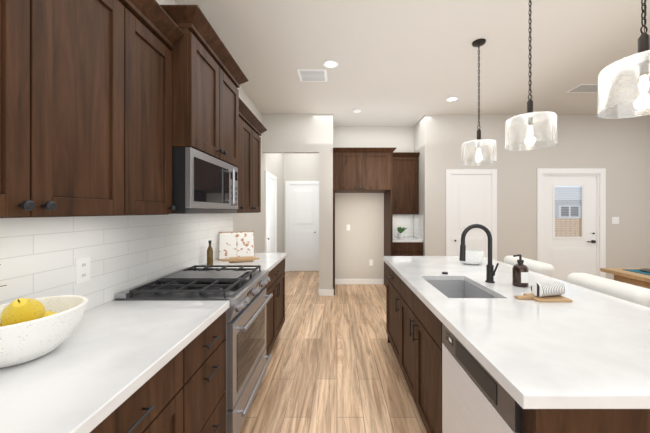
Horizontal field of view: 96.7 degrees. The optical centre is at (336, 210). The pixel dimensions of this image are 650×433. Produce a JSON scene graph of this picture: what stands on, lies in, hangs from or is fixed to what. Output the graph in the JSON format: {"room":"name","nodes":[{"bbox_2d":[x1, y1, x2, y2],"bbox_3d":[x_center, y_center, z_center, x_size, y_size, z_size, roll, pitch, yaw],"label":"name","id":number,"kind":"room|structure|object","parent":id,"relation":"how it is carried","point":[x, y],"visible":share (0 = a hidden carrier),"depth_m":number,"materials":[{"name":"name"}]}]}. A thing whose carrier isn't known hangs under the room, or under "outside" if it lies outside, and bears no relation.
{"room":"kitchen","nodes":[
{"label":"kitchen","id":0,"kind":"room"},
{"bbox_2d":[113,0,284,300],"bbox_3d":[-1.320,-0.105,2.600,0.120,3.050,8.640,0,0,0],"label":"wall","id":1,"kind":"structure","parent":0,"point":[275,165],"depth_m":4.88,"materials":[{"name":"beige paint"}]},
{"bbox_2d":[0,0,139,223],"bbox_3d":[-1.084,-0.477,0.860,0.348,0.996,0.890,0,0,0],"label":"upper cabinet","id":2,"kind":"object","parent":1,"relation":"attached to","point":[106,106],"depth_m":1.00,"materials":[{"name":"brown wood"}]},
{"bbox_2d":[75,257,89,283],"bbox_3d":[-1.247,0.290,1.420,0.007,0.120,0.080,0,0,0],"label":"outlet","id":3,"kind":"object","parent":1,"relation":"attached to","point":[82,269],"visible":1,"depth_m":1.41,"materials":[{"name":"white plastic"}]},
{"bbox_2d":[140,0,175,219],"bbox_3d":[-1.084,-0.477,1.387,0.348,0.996,0.425,0,0,0],"label":"upper cabinet","id":4,"kind":"object","parent":1,"relation":"attached to","point":[157,41],"depth_m":1.47,"materials":[{"name":"brown wood"}]},
{"bbox_2d":[156,8,239,167],"bbox_3d":[-1.034,-0.727,1.995,0.448,0.738,0.780,0,0,0],"label":"upper cabinet","id":5,"kind":"object","parent":1,"relation":"attached to","point":[207,93],"depth_m":1.76,"materials":[{"name":"brown wood"}]},
{"bbox_2d":[172,147,237,213],"bbox_3d":[-1.006,-0.170,1.995,0.484,0.370,0.772,0,0,0],"label":"microwave","id":6,"kind":"object","parent":5,"relation":"attached to","point":[202,182],"visible":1,"depth_m":1.74,"materials":[{"name":"silver metal"}]},
{"bbox_2d":[184,104,243,215],"bbox_3d":[-1.084,-0.477,2.599,0.348,0.996,0.418,0,0,0],"label":"upper cabinet","id":7,"kind":"object","parent":1,"relation":"attached to","point":[240,209],"depth_m":2.75,"materials":[{"name":"brown wood"}]},
{"bbox_2d":[244,112,263,212],"bbox_3d":[-1.084,-0.477,3.064,0.348,0.996,0.772,0,0,0],"label":"upper cabinet","id":8,"kind":"object","parent":1,"relation":"attached to","point":[252,131],"depth_m":3.09,"materials":[{"name":"brown wood"}]},
{"bbox_2d":[265,171,276,252],"bbox_3d":[-1.238,0.357,5.500,0.043,2.125,0.930,0,0,0],"label":"door","id":9,"kind":"structure","parent":1,"relation":"attached to","point":[270,213],"depth_m":5.44,"materials":[{"name":"white wood"}]},
{"bbox_2d":[261,113,316,155],"bbox_3d":[-0.780,-1.310,4.910,0.900,0.640,0.120,0,0,0],"label":"wall","id":10,"kind":"structure","parent":0,"point":[297,147],"depth_m":4.85,"materials":[{"name":"beige paint"}]},
{"bbox_2d":[285,156,316,180],"bbox_3d":[-0.780,-0.105,6.860,0.900,3.050,0.120,0,0,0],"label":"wall","id":11,"kind":"structure","parent":0,"point":[297,168],"depth_m":6.80,"materials":[{"name":"beige paint"}]},
{"bbox_2d":[285,181,318,270],"bbox_3d":[-0.790,0.357,6.779,0.850,2.125,0.043,0,0,0],"label":"door","id":12,"kind":"structure","parent":11,"relation":"attached to","point":[302,224],"depth_m":6.78,"materials":[{"name":"white wood"}]},
{"bbox_2d":[317,114,332,288],"bbox_3d":[-0.185,-0.105,5.885,0.230,3.050,2.070,0,0,0],"label":"wall","id":13,"kind":"structure","parent":0,"point":[324,121],"depth_m":4.85,"materials":[{"name":"beige paint"}]},
{"bbox_2d":[239,271,426,432],"bbox_3d":[2.370,1.445,3.640,7.500,0.050,10.720,0,0,0],"label":"floor","id":14,"kind":"structure","parent":0,"point":[333,366],"depth_m":2.56,"materials":[{"name":"brown wood"}]},
{"bbox_2d":[92,348,187,432],"bbox_3d":[-0.939,0.981,0.829,0.638,0.879,0.682,0,0,0],"label":"base cabinet","id":15,"kind":"object","parent":14,"relation":"on","point":[161,406],"depth_m":1.01,"materials":[{"name":"brown wood"}]},
{"bbox_2d":[0,300,229,432],"bbox_3d":[-0.929,0.520,0.509,0.658,0.040,2.217,0,0,0],"label":"countertop","id":16,"kind":"structure","parent":15,"relation":"on","point":[116,347],"depth_m":0.94,"materials":[{"name":"white stone"}]},
{"bbox_2d":[0,295,87,367],"bbox_3d":[-1.075,0.391,0.990,0.315,0.218,0.365,0,0,0],"label":"fruit bowl","id":17,"kind":"object","parent":16,"relation":"on","point":[32,329],"visible":1,"depth_m":0.94,"materials":[{"name":"ceramic"}]},
{"bbox_2d":[115,265,272,432],"bbox_3d":[-0.885,0.930,2.010,0.726,0.979,0.776,0,0,0],"label":"range","id":18,"kind":"object","parent":14,"relation":"on","point":[241,289],"visible":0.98,"depth_m":1.81,"materials":[{"name":"silver metal"}]},
{"bbox_2d":[188,312,225,432],"bbox_3d":[-0.939,0.981,1.362,0.638,0.879,0.507,0,0,0],"label":"base cabinet","id":19,"kind":"object","parent":14,"relation":"on","point":[207,353],"depth_m":1.39,"materials":[{"name":"brown wood"}]},
{"bbox_2d":[263,256,285,359],"bbox_3d":[-0.939,0.981,2.926,0.638,0.879,1.047,0,0,0],"label":"base cabinet","id":20,"kind":"object","parent":14,"relation":"on","point":[275,307],"depth_m":2.91,"materials":[{"name":"brown wood"}]},
{"bbox_2d":[196,253,286,271],"bbox_3d":[-0.929,0.520,2.936,0.658,0.040,1.069,0,0,0],"label":"countertop","id":21,"kind":"structure","parent":20,"relation":"on","point":[267,261],"depth_m":2.80,"materials":[{"name":"white stone"}]},
{"bbox_2d":[207,240,212,264],"bbox_3d":[-1.170,0.386,2.660,0.054,0.228,0.054,0,0,0],"label":"oil bottle","id":22,"kind":"object","parent":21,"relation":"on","point":[209,255],"visible":0.85,"depth_m":2.64,"materials":[{"name":"brown glass"}]},
{"bbox_2d":[218,231,254,260],"bbox_3d":[-1.047,0.359,3.022,0.360,0.280,0.132,0,0,-20],"label":"cookbook","id":23,"kind":"object","parent":21,"relation":"on","point":[237,244],"visible":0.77,"depth_m":3.03,"materials":[{"name":"white paper"}]},
{"bbox_2d":[222,256,259,262],"bbox_3d":[-0.935,0.473,2.820,0.345,0.051,0.052,0,0,-21],"label":"rolling pin","id":24,"kind":"object","parent":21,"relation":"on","point":[241,259],"visible":1,"depth_m":2.80,"materials":[{"name":"brown wood"}]},
{"bbox_2d":[385,240,422,286],"bbox_3d":[1.213,0.980,5.287,0.549,0.879,0.620,0,0,0],"label":"base cabinet","id":25,"kind":"object","parent":14,"relation":"on","point":[392,247],"depth_m":4.98,"materials":[{"name":"brown wood"}]},
{"bbox_2d":[385,236,416,239],"bbox_3d":[1.213,0.519,5.282,0.549,0.040,0.631,0,0,0],"label":"countertop","id":26,"kind":"structure","parent":25,"relation":"on","point":[386,237],"depth_m":5.25,"materials":[{"name":"white stone"}]},
{"bbox_2d":[397,227,406,237],"bbox_3d":[1.187,0.395,5.340,0.196,0.210,0.198,0,0,0],"label":"plant pot","id":27,"kind":"object","parent":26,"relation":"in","point":[400,234],"visible":1,"depth_m":5.29,"materials":[{"name":"white ceramic"}]},
{"bbox_2d":[384,260,649,432],"bbox_3d":[0.883,0.981,1.974,0.774,0.879,2.350,0,0,0],"label":"kitchen island","id":28,"kind":"object","parent":14,"relation":"on","point":[452,390],"depth_m":1.31,"materials":[{"name":"brown wood"}]},
{"bbox_2d":[383,256,649,411],"bbox_3d":[1.063,0.520,1.998,1.114,0.040,2.424,0,0,0],"label":"island countertop","id":29,"kind":"structure","parent":28,"relation":"on","point":[591,352],"depth_m":1.15,"materials":[{"name":"white stone"}]},
{"bbox_2d":[431,280,490,295],"bbox_3d":[0.812,0.627,1.950,0.356,0.198,0.592,0,0,0],"label":"sink","id":30,"kind":"object","parent":29,"relation":"in","point":[452,287],"depth_m":2.24,"materials":[{"name":"silver metal"}]},
{"bbox_2d":[459,249,483,264],"bbox_3d":[1.275,0.436,2.740,0.213,0.127,0.212,0,0,0],"label":"bowl","id":31,"kind":"object","parent":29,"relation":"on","point":[474,256],"visible":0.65,"depth_m":2.66,"materials":[{"name":"ceramic"}]},
{"bbox_2d":[459,224,498,283],"bbox_3d":[0.983,0.295,2.005,0.243,0.410,0.110,0,0,0],"label":"faucet","id":32,"kind":"object","parent":29,"relation":"on","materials":[{"name":"black metal"}]},
{"bbox_2d":[512,254,528,286],"bbox_3d":[1.222,0.394,1.930,0.097,0.212,0.093,0,0,0],"label":"soap dispenser","id":33,"kind":"object","parent":29,"relation":"on","point":[520,273],"visible":1,"depth_m":1.90,"materials":[{"name":"brown glass"}]},
{"bbox_2d":[514,293,572,301],"bbox_3d":[1.155,0.492,1.645,0.270,0.014,0.130,0,0,0],"label":"cutting board","id":34,"kind":"object","parent":29,"relation":"on","point":[531,296],"visible":0.81,"depth_m":1.62,"materials":[{"name":"brown wood"}]},
{"bbox_2d":[531,281,565,296],"bbox_3d":[1.205,0.446,1.650,0.165,0.078,0.078,0,0,-14],"label":"roll","id":35,"kind":"object","parent":34,"relation":"on","point":[544,289],"visible":0.98,"depth_m":1.62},
{"bbox_2d":[504,256,554,277],"bbox_3d":[1.549,0.933,2.650,0.531,0.976,0.540,0,0,0],"label":"stool","id":36,"kind":"object","parent":14,"relation":"on","point":[542,268],"visible":0.08,"depth_m":2.46,"materials":[{"name":"beige fabric"}]},
{"bbox_2d":[567,273,649,307],"bbox_3d":[1.549,0.933,1.850,0.531,0.976,0.540,0,0,0],"label":"stool","id":37,"kind":"object","parent":14,"relation":"on","point":[630,292],"visible":0.17,"depth_m":1.77,"materials":[{"name":"beige fabric"}]},
{"bbox_2d":[600,268,649,288],"bbox_3d":[3.950,1.040,2.825,1.800,0.760,1.050,0,0,0],"label":"dining table","id":38,"kind":"object","parent":14,"relation":"on","point":[632,278],"visible":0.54,"depth_m":3.08,"materials":[{"name":"brown wood"}]},
{"bbox_2d":[622,268,649,274],"bbox_3d":[3.400,0.648,3.100,0.400,0.022,0.280,0,0,0],"label":"placemat","id":39,"kind":"object","parent":38,"relation":"on","point":[645,271],"visible":1,"depth_m":3.07,"materials":[{"name":"teal fabric"}]},
{"bbox_2d":[333,127,412,278],"bbox_3d":[0.775,-0.105,5.660,1.670,3.050,0.120,0,0,0],"label":"wall","id":40,"kind":"structure","parent":0,"point":[364,212],"depth_m":5.60,"materials":[{"name":"beige paint"}]},
{"bbox_2d":[335,279,383,283],"bbox_3d":[0.415,1.367,5.593,0.970,0.105,0.014,0,0,0],"label":"baseboard","id":41,"kind":"structure","parent":40,"relation":"attached to","point":[337,281],"depth_m":5.59,"materials":[{"name":"white wood"}]},
{"bbox_2d":[333,148,392,191],"bbox_3d":[0.419,-0.697,5.223,0.972,0.692,0.748,0,0,0],"label":"upper cabinet","id":42,"kind":"object","parent":40,"relation":"attached to","point":[391,175],"depth_m":4.86,"materials":[{"name":"brown wood"}]},
{"bbox_2d":[385,152,420,215],"bbox_3d":[1.213,-0.492,5.422,0.549,1.102,0.351,0,0,0],"label":"upper cabinet","id":43,"kind":"object","parent":40,"relation":"attached to","point":[404,198],"depth_m":5.26,"materials":[{"name":"brown wood"}]},
{"bbox_2d":[174,0,649,126],"bbox_3d":[2.370,-1.670,2.640,7.500,0.080,8.720,0,0,0],"label":"ceiling","id":44,"kind":"structure","parent":0,"point":[406,63],"depth_m":2.97,"materials":[{"name":"paint"}]},
{"bbox_2d":[297,69,326,81],"bbox_3d":[-0.290,-1.625,3.470,0.340,0.009,0.300,0,0,0],"label":"ceiling vent","id":45,"kind":"object","parent":44,"relation":"in","point":[312,75],"visible":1,"depth_m":3.46,"materials":[{"name":"silver metal"}]},
{"bbox_2d":[323,60,338,67],"bbox_3d":[-0.070,-1.625,3.200,0.176,0.009,0.176,0,0,0],"label":"recessed light","id":46,"kind":"object","parent":44,"relation":"in","point":[330,64],"visible":1,"depth_m":3.20,"materials":[{"name":"white"}]},
{"bbox_2d":[353,109,360,112],"bbox_3d":[0.320,-1.613,4.660,0.132,0.033,0.132,0,0,0],"label":"recessed light","id":47,"kind":"object","parent":44,"relation":"attached to","point":[356,110],"visible":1,"depth_m":4.63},
{"bbox_2d":[446,97,457,101],"bbox_3d":[1.670,-1.625,4.200,0.176,0.009,0.176,0,0,0],"label":"recessed light","id":48,"kind":"object","parent":44,"relation":"in","point":[449,99],"visible":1,"depth_m":4.20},
{"bbox_2d":[462,38,496,165],"bbox_3d":[1.370,-1.045,2.790,0.308,1.170,0.308,0,0,0],"label":"pendant light","id":49,"kind":"object","parent":44,"relation":"hanging from","point":[479,142],"visible":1,"depth_m":2.77,"materials":[{"name":"glass"}]},
{"bbox_2d":[505,0,556,150],"bbox_3d":[1.370,-1.045,2.050,0.308,1.170,0.308,0,0,0],"label":"pendant light","id":50,"kind":"object","parent":44,"relation":"hanging from","point":[530,118],"visible":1,"depth_m":2.03,"materials":[{"name":"glass"}]},
{"bbox_2d":[566,84,613,91],"bbox_3d":[3.350,-1.625,3.830,0.450,0.009,0.250,0,0,0],"label":"ceiling vent","id":51,"kind":"object","parent":44,"relation":"in","point":[586,88],"visible":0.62,"depth_m":3.83,"materials":[{"name":"silver metal"}]},
{"bbox_2d":[597,0,649,118],"bbox_3d":[1.370,-1.045,1.290,0.308,1.170,0.308,0,0,0],"label":"pendant light","id":52,"kind":"object","parent":44,"relation":"hanging from","point":[636,65],"visible":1,"depth_m":1.29,"materials":[{"name":"glass"}]},
{"bbox_2d":[413,120,420,213],"bbox_3d":[1.550,-0.105,5.315,0.120,3.050,0.570,0,0,0],"label":"wall","id":53,"kind":"structure","parent":0,"point":[417,128],"depth_m":5.22,"materials":[{"name":"beige paint"}]},
{"bbox_2d":[421,115,649,288],"bbox_3d":[3.730,-0.105,4.960,4.480,3.050,0.120,0,0,0],"label":"wall","id":54,"kind":"structure","parent":0,"point":[620,146],"depth_m":4.90,"materials":[{"name":"beige paint"}]},
{"bbox_2d":[446,169,496,259],"bbox_3d":[2.275,0.357,4.878,0.860,2.125,0.043,0,0,0],"label":"door","id":55,"kind":"structure","parent":54,"relation":"attached to","point":[471,196],"depth_m":4.88,"materials":[{"name":"white wood"}]},
{"bbox_2d":[537,168,605,281],"bbox_3d":[3.965,0.350,4.943,1.150,2.140,0.154,0,0,0],"label":"door","id":56,"kind":"structure","parent":54,"relation":"attached to","point":[564,257],"depth_m":4.91,"materials":[{"name":"white wood"}]},
{"bbox_2d":[612,217,618,223],"bbox_3d":[4.720,0.160,4.895,0.120,0.120,0.008,0,0,0],"label":"switch plate","id":57,"kind":"object","parent":54,"relation":"attached to","point":[615,220],"visible":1,"depth_m":4.89,"materials":[{"name":"white plastic"}]},
{"bbox_2d":[552,218,581,237],"bbox_3d":[4.500,0.815,8.245,8.000,1.210,0.110,0,0,0],"label":"fence","id":58,"kind":"object","parent":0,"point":[569,224],"depth_m":8.20,"materials":[{"name":"beige wood"}]},
{"label":"outside","id":59,"kind":"structure","parent":0,"visible":0},
{"bbox_2d":[552,187,581,217],"bbox_3d":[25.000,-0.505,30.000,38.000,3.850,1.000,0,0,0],"label":"house","id":60,"kind":"structure","parent":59,"point":[567,196],"depth_m":29.80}
]}

